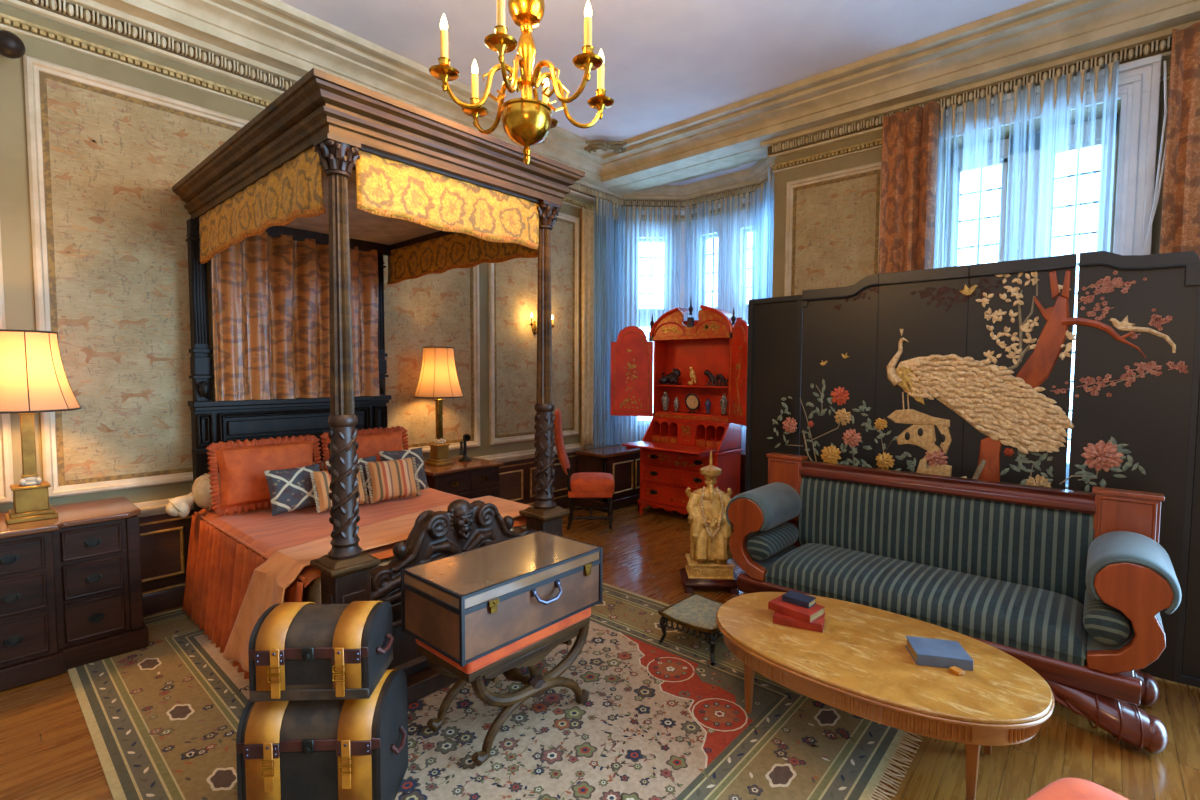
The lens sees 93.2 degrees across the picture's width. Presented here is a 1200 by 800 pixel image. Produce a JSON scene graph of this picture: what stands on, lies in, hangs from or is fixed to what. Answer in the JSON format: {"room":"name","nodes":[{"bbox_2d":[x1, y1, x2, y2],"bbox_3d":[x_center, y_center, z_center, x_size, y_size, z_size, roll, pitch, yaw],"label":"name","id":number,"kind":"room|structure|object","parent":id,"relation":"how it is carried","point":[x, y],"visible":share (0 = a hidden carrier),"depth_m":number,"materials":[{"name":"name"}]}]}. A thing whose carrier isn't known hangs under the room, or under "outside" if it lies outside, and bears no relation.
{"room":"historic interior","nodes":[
{"label":"historic interior","id":0,"kind":"room"},
{"bbox_2d":[0,3,617,591],"bbox_3d":[-2.062,-0.589,4.274,0.170,3.700,6.900,3,4,41],"label":"wall","id":1,"kind":"structure","parent":0,"point":[15,213],"depth_m":3.28,"materials":[{"name":"paint"}]},
{"bbox_2d":[0,227,13,503],"bbox_3d":[-3.569,-0.608,2.447,0.030,2.360,1.370,3,4,41],"label":"wall panel","id":2,"kind":"object","parent":1,"relation":"attached to","point":[6,462],"visible":0.78,"depth_m":2.98,"materials":[{"name":"paint"}]},
{"bbox_2d":[0,30,24,58],"bbox_3d":[-3.465,-1.764,2.375,0.192,0.137,1.487,3,4,41],"label":"curtain rod","id":3,"kind":"object","parent":1,"relation":"attached to","point":[12,46],"visible":1,"depth_m":2.84,"materials":[{"name":"brown wood"}]},
{"bbox_2d":[23,55,248,497],"bbox_3d":[-2.618,-0.661,3.519,0.030,2.360,1.270,3,4,41],"label":"wall panel","id":4,"kind":"object","parent":1,"relation":"attached to","point":[106,157],"visible":0.56,"depth_m":3.30,"materials":[{"name":"paint"}]},
{"bbox_2d":[140,455,577,594],"bbox_3d":[-2.029,0.919,4.252,0.025,0.429,6.800,3,4,41],"label":"trim","id":5,"kind":"structure","parent":1,"relation":"attached to","point":[162,551],"depth_m":3.55,"materials":[{"name":"brown wood"}]},
{"bbox_2d":[142,496,576,615],"bbox_3d":[-2.037,1.199,4.274,0.045,0.130,6.800,3,4,41],"label":"baseboard","id":6,"kind":"structure","parent":1,"relation":"attached to","point":[154,602],"depth_m":3.51,"materials":[{"name":"brown wood"}]},
{"bbox_2d":[133,438,619,516],"bbox_3d":[-2.033,0.622,4.241,0.050,0.085,6.800,3,4,41],"label":"trim","id":7,"kind":"structure","parent":1,"relation":"attached to","point":[156,507],"depth_m":5.47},
{"bbox_2d":[383,255,479,452],"bbox_3d":[-1.620,-0.717,4.645,0.030,2.360,1.530,3,4,41],"label":"wall panel","id":8,"kind":"object","parent":1,"relation":"attached to","point":[442,309],"visible":0.34,"depth_m":4.88,"materials":[{"name":"paper"}]},
{"bbox_2d":[488,212,579,444],"bbox_3d":[-0.632,-0.772,5.759,0.030,2.360,1.210,3,4,41],"label":"wall panel","id":9,"kind":"object","parent":1,"relation":"attached to","point":[512,284],"visible":0.63,"depth_m":5.70,"materials":[{"name":"paint"}]},
{"bbox_2d":[529,313,554,334],"bbox_3d":[-0.609,-0.763,5.692,0.144,0.211,0.340,3,4,41],"label":"wall sconce","id":10,"kind":"object","parent":9,"relation":"attached to","point":[532,324],"visible":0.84,"depth_m":5.71,"materials":[{"name":"gold metal"}]},
{"bbox_2d":[580,208,585,449],"bbox_3d":[-0.187,-0.462,6.265,0.050,3.250,0.065,3,4,41],"label":"trim","id":11,"kind":"structure","parent":1,"relation":"attached to","point":[581,208],"depth_m":6.23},
{"bbox_2d":[0,13,1169,218],"bbox_3d":[0.362,-1.923,2.359,5.930,0.044,7.350,3,4,41],"label":"trim","id":12,"kind":"structure","parent":1,"relation":"attached to","point":[7,19],"depth_m":3.52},
{"bbox_2d":[581,207,593,445],"bbox_3d":[-0.141,-0.784,6.214,0.158,2.580,0.065,-2,4,-41],"label":"drape","id":13,"kind":"object","parent":1,"relation":"hanging from","point":[587,258],"visible":1,"depth_m":6.21,"materials":[{"name":"beige fabric"}]},
{"bbox_2d":[0,0,1199,220],"bbox_3d":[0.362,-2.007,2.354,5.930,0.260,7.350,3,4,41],"label":"trim","id":14,"kind":"structure","parent":1,"relation":"attached to","point":[90,5],"depth_m":3.67,"materials":[{"name":"paint"}]},
{"bbox_2d":[0,504,1199,799],"bbox_3d":[0.355,1.389,2.696,6.130,0.060,7.600,3,4,41],"label":"floor","id":15,"kind":"structure","parent":0,"point":[48,752],"depth_m":2.26,"materials":[{"name":"brown wood"}]},
{"bbox_2d":[0,497,148,691],"bbox_3d":[-3.006,0.968,2.700,0.561,0.735,1.260,3,4,41],"label":"chest","id":16,"kind":"object","parent":15,"relation":"on","point":[71,596],"visible":1,"depth_m":2.81,"materials":[{"name":"brown wood"}]},
{"bbox_2d":[0,329,81,523],"bbox_3d":[-2.853,0.126,2.824,0.396,0.935,0.396,-1,3,-24],"label":"table lamp","id":17,"kind":"object","parent":16,"relation":"on","point":[33,378],"visible":1,"depth_m":2.77,"materials":[{"name":"beige fabric"}]},
{"bbox_2d":[423,456,502,498],"bbox_3d":[-1.229,0.883,4.718,0.522,0.705,0.670,3,4,41],"label":"chest","id":18,"kind":"object","parent":15,"relation":"on","point":[476,478],"visible":0.4,"depth_m":4.59,"materials":[{"name":"brown wood"}]},
{"bbox_2d":[414,347,463,465],"bbox_3d":[-1.325,0.049,4.668,0.396,0.965,0.396,-1,3,-24],"label":"table lamp","id":19,"kind":"object","parent":18,"relation":"on","point":[438,378],"visible":1,"depth_m":4.55,"materials":[{"name":"beige fabric"}]},
{"bbox_2d":[458,434,471,461],"bbox_3d":[-1.159,0.404,4.868,0.117,0.236,0.128,-1,3,-21],"label":"telephone","id":20,"kind":"object","parent":18,"relation":"on","point":[466,437],"visible":1,"depth_m":4.83,"materials":[{"name":"metal"}]},
{"bbox_2d":[67,582,922,799],"bbox_3d":[-0.699,1.341,2.860,3.751,0.010,2.655,3,4,41],"label":"rug","id":21,"kind":"object","parent":15,"relation":"on","point":[657,721],"visible":0.56,"depth_m":2.35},
{"bbox_2d":[236,669,407,799],"bbox_3d":[-0.917,1.171,1.948,0.473,0.428,0.332,0,3,-3],"label":"trunk","id":22,"kind":"object","parent":21,"relation":"on","point":[340,749],"visible":0.88,"depth_m":1.81,"materials":[{"name":"leather"}]},
{"bbox_2d":[248,601,393,701],"bbox_3d":[-0.916,0.824,1.916,0.399,0.253,0.272,0,3,-3],"label":"trunk","id":23,"kind":"object","parent":22,"relation":"on","point":[297,651],"visible":1,"depth_m":1.81,"materials":[{"name":"leather"}]},
{"bbox_2d":[172,68,584,704],"bbox_3d":[-1.361,-0.002,3.404,2.097,2.612,1.469,3,4,41],"label":"bed","id":24,"kind":"object","parent":21,"relation":"on","point":[296,215],"visible":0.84,"depth_m":3.01,"materials":[{"name":"brown wood"}]},
{"bbox_2d":[211,231,379,400],"bbox_3d":[-2.054,-0.562,3.915,0.078,1.100,1.071,3,4,41],"label":"curtain","id":25,"kind":"object","parent":24,"relation":"hanging from","point":[270,289],"depth_m":3.81,"materials":[{"name":"fabric"}]},
{"bbox_2d":[182,488,526,678],"bbox_3d":[-1.419,0.976,3.447,1.662,0.624,1.515,3,4,41],"label":"bedspread","id":26,"kind":"object","parent":24,"relation":"on","point":[220,568],"visible":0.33,"depth_m":3.13,"materials":[{"name":"orange fabric"}]},
{"bbox_2d":[165,461,324,517],"bbox_3d":[-1.998,0.542,3.845,0.226,0.243,1.540,3,4,41],"label":"bolster","id":27,"kind":"object","parent":26,"relation":"on","point":[179,506],"visible":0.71,"depth_m":3.34,"materials":[{"name":"beige fabric"}]},
{"bbox_2d":[206,434,322,516],"bbox_3d":[-2.046,0.449,3.509,0.168,0.432,0.638,3,4,41],"label":"sham pillow","id":28,"kind":"object","parent":26,"relation":"on","point":[242,466],"visible":0.69,"depth_m":3.39,"materials":[{"name":"orange fabric"}]},
{"bbox_2d":[264,464,319,515],"bbox_3d":[-1.838,0.536,3.436,0.146,0.254,0.330,2,4,36],"label":"lattice pillow","id":29,"kind":"object","parent":26,"relation":"on","point":[291,489],"visible":0.84,"depth_m":3.37,"materials":[{"name":"blue fabric"}]},
{"bbox_2d":[310,465,368,512],"bbox_3d":[-1.605,0.544,3.507,0.143,0.237,0.329,3,4,37],"label":"striped pillow","id":30,"kind":"object","parent":26,"relation":"on","point":[322,480],"visible":0.58,"depth_m":3.40,"materials":[{"name":"beige fabric"}]},
{"bbox_2d":[325,455,375,495],"bbox_3d":[-1.608,0.512,3.707,0.132,0.260,0.332,3,4,41],"label":"lattice pillow","id":31,"kind":"object","parent":26,"relation":"on","point":[361,461],"visible":0.19,"depth_m":3.73,"materials":[{"name":"blue fabric"}]},
{"bbox_2d":[320,426,408,470],"bbox_3d":[-1.629,0.415,3.994,0.175,0.432,0.630,3,4,41],"label":"sham pillow","id":32,"kind":"object","parent":26,"relation":"on","point":[372,441],"visible":0.41,"depth_m":4.00,"materials":[{"name":"orange fabric"}]},
{"bbox_2d":[222,496,530,671],"bbox_3d":[-1.021,0.913,3.041,0.542,0.518,1.608,3,4,41],"label":"throw blanket","id":33,"kind":"object","parent":26,"relation":"on","point":[269,581],"visible":0.39,"depth_m":2.57,"materials":[{"name":"orange fabric"}]},
{"bbox_2d":[365,457,420,502],"bbox_3d":[-1.361,0.523,3.740,0.338,0.255,0.147,-3,4,-43],"label":"striped pillow","id":34,"kind":"object","parent":26,"relation":"on","point":[392,479],"visible":1,"depth_m":3.69,"materials":[{"name":"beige fabric"}]},
{"bbox_2d":[379,447,428,489],"bbox_3d":[-1.366,0.493,3.960,0.310,0.290,0.162,-2,4,-42],"label":"lattice pillow","id":35,"kind":"object","parent":26,"relation":"on","point":[417,452],"visible":0.4,"depth_m":3.97,"materials":[{"name":"blue fabric"}]},
{"bbox_2d":[415,607,590,765],"bbox_3d":[-0.389,1.135,2.418,0.369,0.444,0.676,3,4,41],"label":"stool","id":36,"kind":"object","parent":21,"relation":"on","point":[528,651],"visible":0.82,"depth_m":2.29,"materials":[{"name":"pink fabric"}]},
{"bbox_2d":[401,530,602,666],"bbox_3d":[-0.375,0.788,2.378,0.447,0.250,0.746,3,4,41],"label":"trunk","id":37,"kind":"object","parent":36,"relation":"on","point":[468,606],"visible":1,"depth_m":2.21,"materials":[{"name":"leather"}]},
{"bbox_2d":[658,592,722,665],"bbox_3d":[0.561,1.233,3.094,0.356,0.192,0.370,3,4,42],"label":"footstool","id":38,"kind":"object","parent":21,"relation":"on","point":[697,612],"visible":0.76,"depth_m":3.03,"materials":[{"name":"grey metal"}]},
{"bbox_2d":[716,592,1053,799],"bbox_3d":[1.075,1.183,2.342,1.242,0.380,0.802,3,4,41],"label":"table","id":39,"kind":"object","parent":21,"relation":"on","point":[861,664],"visible":0.91,"depth_m":2.11,"materials":[{"name":"wood"}]},
{"bbox_2d":[773,611,824,632],"bbox_3d":[0.884,0.966,2.514,0.205,0.034,0.145,2,3,25],"label":"book","id":40,"kind":"object","parent":39,"relation":"on","point":[817,625],"visible":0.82,"depth_m":2.46,"materials":[{"name":"red paper"}]},
{"bbox_2d":[768,594,824,622],"bbox_3d":[0.879,0.930,2.537,0.140,0.034,0.200,-3,4,-42],"label":"book","id":41,"kind":"object","parent":40,"relation":"on","point":[804,614],"visible":0.89,"depth_m":2.49,"materials":[{"name":"red paper"}]},
{"bbox_2d":[782,590,815,608],"bbox_3d":[0.899,0.898,2.558,0.125,0.026,0.085,3,4,43],"label":"book","id":42,"kind":"object","parent":41,"relation":"on","point":[803,600],"visible":1,"depth_m":2.54,"materials":[{"name":"blue paper"}]},
{"bbox_2d":[905,636,972,670],"bbox_3d":[1.310,0.981,2.200,0.190,0.042,0.155,1,3,13],"label":"book","id":43,"kind":"object","parent":39,"relation":"on","point":[931,652],"visible":1,"depth_m":2.16,"materials":[{"name":"paper"}]},
{"bbox_2d":[949,666,964,675],"bbox_3d":[1.323,0.999,2.094,0.044,0.014,0.047,-1,3,-20],"label":"bookmark","id":44,"kind":"object","parent":39,"relation":"on","point":[958,671],"visible":1,"depth_m":2.08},
{"bbox_2d":[554,408,614,532],"bbox_3d":[-0.147,0.643,5.349,0.565,1.142,0.420,0,3,-1],"label":"chair","id":45,"kind":"object","parent":15,"relation":"on","point":[582,484],"visible":0.99,"depth_m":5.17,"materials":[{"name":"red fabric"}]},
{"bbox_2d":[610,300,747,513],"bbox_3d":[0.797,0.084,5.684,1.685,2.230,0.790,3,4,41],"label":"tall cabinet","id":46,"kind":"object","parent":15,"relation":"on","point":[674,447],"visible":0.98,"depth_m":5.79,"materials":[{"name":"red paint"}]},
{"bbox_2d":[662,390,669,410],"bbox_3d":[0.704,0.007,6.084,0.087,0.229,0.088,3,4,41],"label":"porcelain vase","id":47,"kind":"object","parent":46,"relation":"in","point":[665,398],"visible":1,"depth_m":6.06,"materials":[{"name":"grey ceramic"}]},
{"bbox_2d":[659,368,682,384],"bbox_3d":[0.751,-0.251,6.020,0.253,0.177,0.124,3,4,41],"label":"lion","id":48,"kind":"object","parent":46,"relation":"on","point":[672,378],"visible":1,"depth_m":5.97},
{"bbox_2d":[674,397,678,411],"bbox_3d":[0.808,0.047,5.993,0.059,0.160,0.060,3,4,41],"label":"porcelain vase","id":49,"kind":"object","parent":46,"relation":"in","point":[676,401],"visible":1,"depth_m":5.98,"materials":[{"name":"grey ceramic"}]},
{"bbox_2d":[688,366,695,384],"bbox_3d":[0.952,-0.250,5.851,0.096,0.194,0.055,3,4,41],"label":"bird","id":50,"kind":"object","parent":46,"relation":"on","point":[692,372],"visible":1,"depth_m":5.83},
{"bbox_2d":[656,384,727,387],"bbox_3d":[0.986,-0.143,5.850,0.870,0.018,0.195,3,4,41],"label":"shelf","id":51,"kind":"object","parent":46,"relation":"attached to","point":[657,385],"depth_m":5.88,"materials":[{"name":"red paint"}]},
{"bbox_2d":[685,393,699,412],"bbox_3d":[0.956,0.032,5.872,0.184,0.204,0.085,3,4,41],"label":"plate","id":52,"kind":"object","parent":46,"relation":"in","point":[692,402],"visible":1,"depth_m":5.87,"materials":[{"name":"beige ceramic"}]},
{"bbox_2d":[705,399,710,413],"bbox_3d":[1.093,0.065,5.742,0.063,0.154,0.064,3,4,41],"label":"porcelain vase","id":53,"kind":"object","parent":46,"relation":"in","point":[707,402],"visible":1,"depth_m":5.72,"materials":[{"name":"blue ceramic"}]},
{"bbox_2d":[704,370,727,385],"bbox_3d":[1.165,-0.221,5.663,0.277,0.157,0.080,3,4,41],"label":"dragon","id":54,"kind":"object","parent":46,"relation":"on","point":[708,373],"visible":0.98,"depth_m":5.65,"materials":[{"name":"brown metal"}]},
{"bbox_2d":[720,393,727,414],"bbox_3d":[1.228,0.040,5.621,0.075,0.219,0.076,3,4,41],"label":"porcelain vase","id":55,"kind":"object","parent":46,"relation":"in","point":[723,402],"visible":1,"depth_m":5.60,"materials":[{"name":"grey ceramic"}]},
{"bbox_2d":[679,450,738,593],"bbox_3d":[0.760,0.818,3.910,0.393,0.954,0.277,0,3,3],"label":"statue","id":56,"kind":"object","parent":15,"relation":"on","point":[710,564],"visible":0.97,"depth_m":3.83,"materials":[{"name":"gold wood"}]},
{"bbox_2d":[726,453,1181,753],"bbox_3d":[1.640,0.872,2.963,1.912,0.953,0.604,3,4,41],"label":"sofa","id":57,"kind":"object","parent":15,"relation":"on","point":[1074,586],"visible":0.91,"depth_m":2.78,"materials":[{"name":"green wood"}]},
{"bbox_2d":[745,251,1199,687],"bbox_3d":[2.098,0.274,3.265,2.762,2.082,0.132,3,4,41],"label":"folding screen","id":58,"kind":"object","parent":15,"relation":"on","point":[964,371],"visible":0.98,"depth_m":3.08,"materials":[{"name":"black paint"}]},
{"bbox_2d":[1026,777,1128,799],"bbox_3d":[1.123,1.205,1.204,0.524,0.475,0.444,-1,3,-28],"label":"upholstered stool","id":59,"kind":"object","parent":15,"relation":"on","point":[1068,788],"visible":1,"depth_m":1.40,"materials":[{"name":"pink fabric"}]},
{"bbox_2d":[594,197,680,447],"bbox_3d":[0.395,-0.849,6.524,1.074,2.740,0.272,-1,3,-20],"label":"sheer curtain","id":60,"kind":"object","parent":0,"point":[608,207],"visible":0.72,"depth_m":6.51,"materials":[{"name":"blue fabric"}]},
{"bbox_2d":[279,0,1035,143],"bbox_3d":[0.064,-2.358,2.147,6.130,0.080,6.670,3,4,41],"label":"ceiling","id":61,"kind":"structure","parent":0,"point":[667,62],"depth_m":3.76,"materials":[{"name":"paint"}]},
{"bbox_2d":[429,0,613,164],"bbox_3d":[-0.276,-1.627,2.123,0.711,1.460,0.646,3,4,41],"label":"brass chandelier","id":62,"kind":"object","parent":61,"relation":"hanging from","point":[527,121],"visible":1,"depth_m":2.09,"materials":[{"name":"gold metal"}]},
{"bbox_2d":[584,141,627,153],"bbox_3d":[0.056,-2.466,5.556,0.420,0.060,0.371,0,3,-3],"label":"trim","id":63,"kind":"structure","parent":61,"relation":"attached to","point":[605,146],"depth_m":5.46,"materials":[{"name":"paint"}]},
{"bbox_2d":[618,194,773,450],"bbox_3d":[1.241,-0.683,6.296,2.350,3.700,0.710,3,4,41],"label":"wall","id":64,"kind":"structure","parent":0,"point":[679,282],"depth_m":6.65,"materials":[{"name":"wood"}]},
{"bbox_2d":[635,324,653,422],"bbox_3d":[0.612,-0.316,6.880,0.380,1.200,0.060,0,3,-2],"label":"window","id":65,"kind":"structure","parent":64,"relation":"in","point":[639,421],"depth_m":6.86,"materials":[{"name":"white wood"}]},
{"bbox_2d":[636,239,667,310],"bbox_3d":[0.617,-1.494,6.817,0.380,0.860,0.060,0,3,-2],"label":"window","id":66,"kind":"structure","parent":64,"relation":"in","point":[640,240],"depth_m":6.80,"materials":[{"name":"white wood"}]},
{"bbox_2d":[576,444,745,512],"bbox_3d":[0.897,0.875,6.029,1.970,0.615,1.300,3,4,41],"label":"trim","id":67,"kind":"structure","parent":64,"relation":"attached to","point":[623,464],"depth_m":6.14,"materials":[{"name":"brown wood"}]},
{"bbox_2d":[615,151,774,195],"bbox_3d":[1.107,-2.384,6.082,2.080,0.100,0.760,3,4,41],"label":"trim","id":68,"kind":"structure","parent":64,"relation":"attached to","point":[656,188],"depth_m":6.10,"materials":[{"name":"paint"}]},
{"bbox_2d":[702,234,716,307],"bbox_3d":[1.317,-1.480,6.596,0.245,0.860,0.060,3,4,41],"label":"window","id":69,"kind":"structure","parent":64,"relation":"in","point":[715,235],"depth_m":6.62,"materials":[{"name":"white wood"}]},
{"bbox_2d":[743,227,755,305],"bbox_3d":[1.697,-1.460,6.260,0.220,0.860,0.060,3,4,41],"label":"window","id":70,"kind":"structure","parent":64,"relation":"in","point":[747,231],"depth_m":6.30,"materials":[{"name":"white wood"}]},
{"bbox_2d":[666,161,756,184],"bbox_3d":[1.103,-2.465,6.088,2.300,0.080,0.950,3,4,41],"label":"ceiling","id":71,"kind":"structure","parent":0,"point":[749,165],"depth_m":6.10,"materials":[{"name":"paint"}]},
{"bbox_2d":[684,165,774,450],"bbox_3d":[1.431,-0.816,5.993,0.406,2.740,1.457,-1,3,-23],"label":"sheer curtain","id":72,"kind":"object","parent":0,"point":[763,225],"visible":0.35,"depth_m":6.08,"materials":[{"name":"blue fabric"}]},
{"bbox_2d":[772,58,1170,296],"bbox_3d":[3.100,-0.549,3.965,3.850,3.700,0.340,3,4,41],"label":"window frame","id":73,"kind":"structure","parent":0,"point":[872,156],"depth_m":4.53,"materials":[{"name":"paint"}]},
{"bbox_2d":[92,0,1199,191],"bbox_3d":[0.112,-2.220,2.058,5.930,0.205,6.590,3,4,41],"label":"trim","id":74,"kind":"structure","parent":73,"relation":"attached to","point":[277,34],"depth_m":3.92,"materials":[{"name":"paint"}]},
{"bbox_2d":[784,161,881,295],"bbox_3d":[1.934,-0.706,4.744,0.820,2.360,0.030,3,4,41],"label":"wall panel","id":75,"kind":"object","parent":73,"relation":"attached to","point":[832,235],"visible":0.35,"depth_m":4.72,"materials":[{"name":"paper"}]},
{"bbox_2d":[878,101,939,273],"bbox_3d":[2.277,-0.479,4.264,0.369,3.320,0.104,3,4,41],"label":"drape","id":76,"kind":"object","parent":73,"relation":"hanging from","point":[910,139],"visible":0.43,"depth_m":4.19,"materials":[{"name":"brown fabric"}]},
{"bbox_2d":[939,92,1003,266],"bbox_3d":[2.609,-0.558,4.080,0.417,3.100,0.064,3,4,41],"label":"sheer curtain","id":77,"kind":"object","parent":73,"relation":"hanging from","point":[975,111],"visible":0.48,"depth_m":4.00,"materials":[{"name":"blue fabric"}]},
{"bbox_2d":[952,158,1007,265],"bbox_3d":[2.872,-0.660,4.335,0.330,2.240,0.060,3,4,41],"label":"window","id":78,"kind":"structure","parent":73,"relation":"in","point":[1002,162],"depth_m":4.27,"materials":[{"name":"white wood"}]},
{"bbox_2d":[944,114,1119,266],"bbox_3d":[3.085,-0.685,4.159,0.980,2.450,0.100,3,4,41],"label":"window","id":79,"kind":"structure","parent":73,"relation":"attached to","point":[1006,150],"depth_m":4.08,"materials":[{"name":"white wood"}]},
{"bbox_2d":[933,54,1161,488],"bbox_3d":[2.946,-0.737,3.998,1.380,2.710,0.400,3,4,41],"label":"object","id":80,"kind":"structure","parent":73,"relation":"attached to","point":[1139,80],"depth_m":3.49,"materials":[{"name":"white wood"}]},
{"bbox_2d":[1004,60,1118,485],"bbox_3d":[2.966,-0.537,3.728,0.544,3.100,0.073,3,4,41],"label":"sheer curtain","id":81,"kind":"object","parent":73,"relation":"hanging from","point":[1048,94],"visible":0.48,"depth_m":3.67,"materials":[{"name":"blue fabric"}]},
{"bbox_2d":[1048,138,1106,440],"bbox_3d":[3.292,-0.638,3.964,0.310,2.240,0.060,3,4,41],"label":"window","id":82,"kind":"structure","parent":73,"relation":"in","point":[1097,143],"depth_m":3.90,"materials":[{"name":"white wood"}]},
{"bbox_2d":[1159,22,1199,257],"bbox_3d":[3.529,-0.420,3.081,0.736,3.340,0.125,3,4,41],"label":"drape","id":83,"kind":"object","parent":73,"relation":"hanging from","point":[1180,220],"visible":0.27,"depth_m":3.22,"materials":[{"name":"brown fabric"}]},
{"bbox_2d":[1143,61,1166,254],"bbox_3d":[3.263,-1.363,3.319,0.105,1.206,0.022,3,4,41],"label":"cord","id":84,"kind":"object","parent":83,"relation":"hanging from","point":[1157,188],"visible":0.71,"depth_m":3.30,"materials":[{"name":"white fabric"}]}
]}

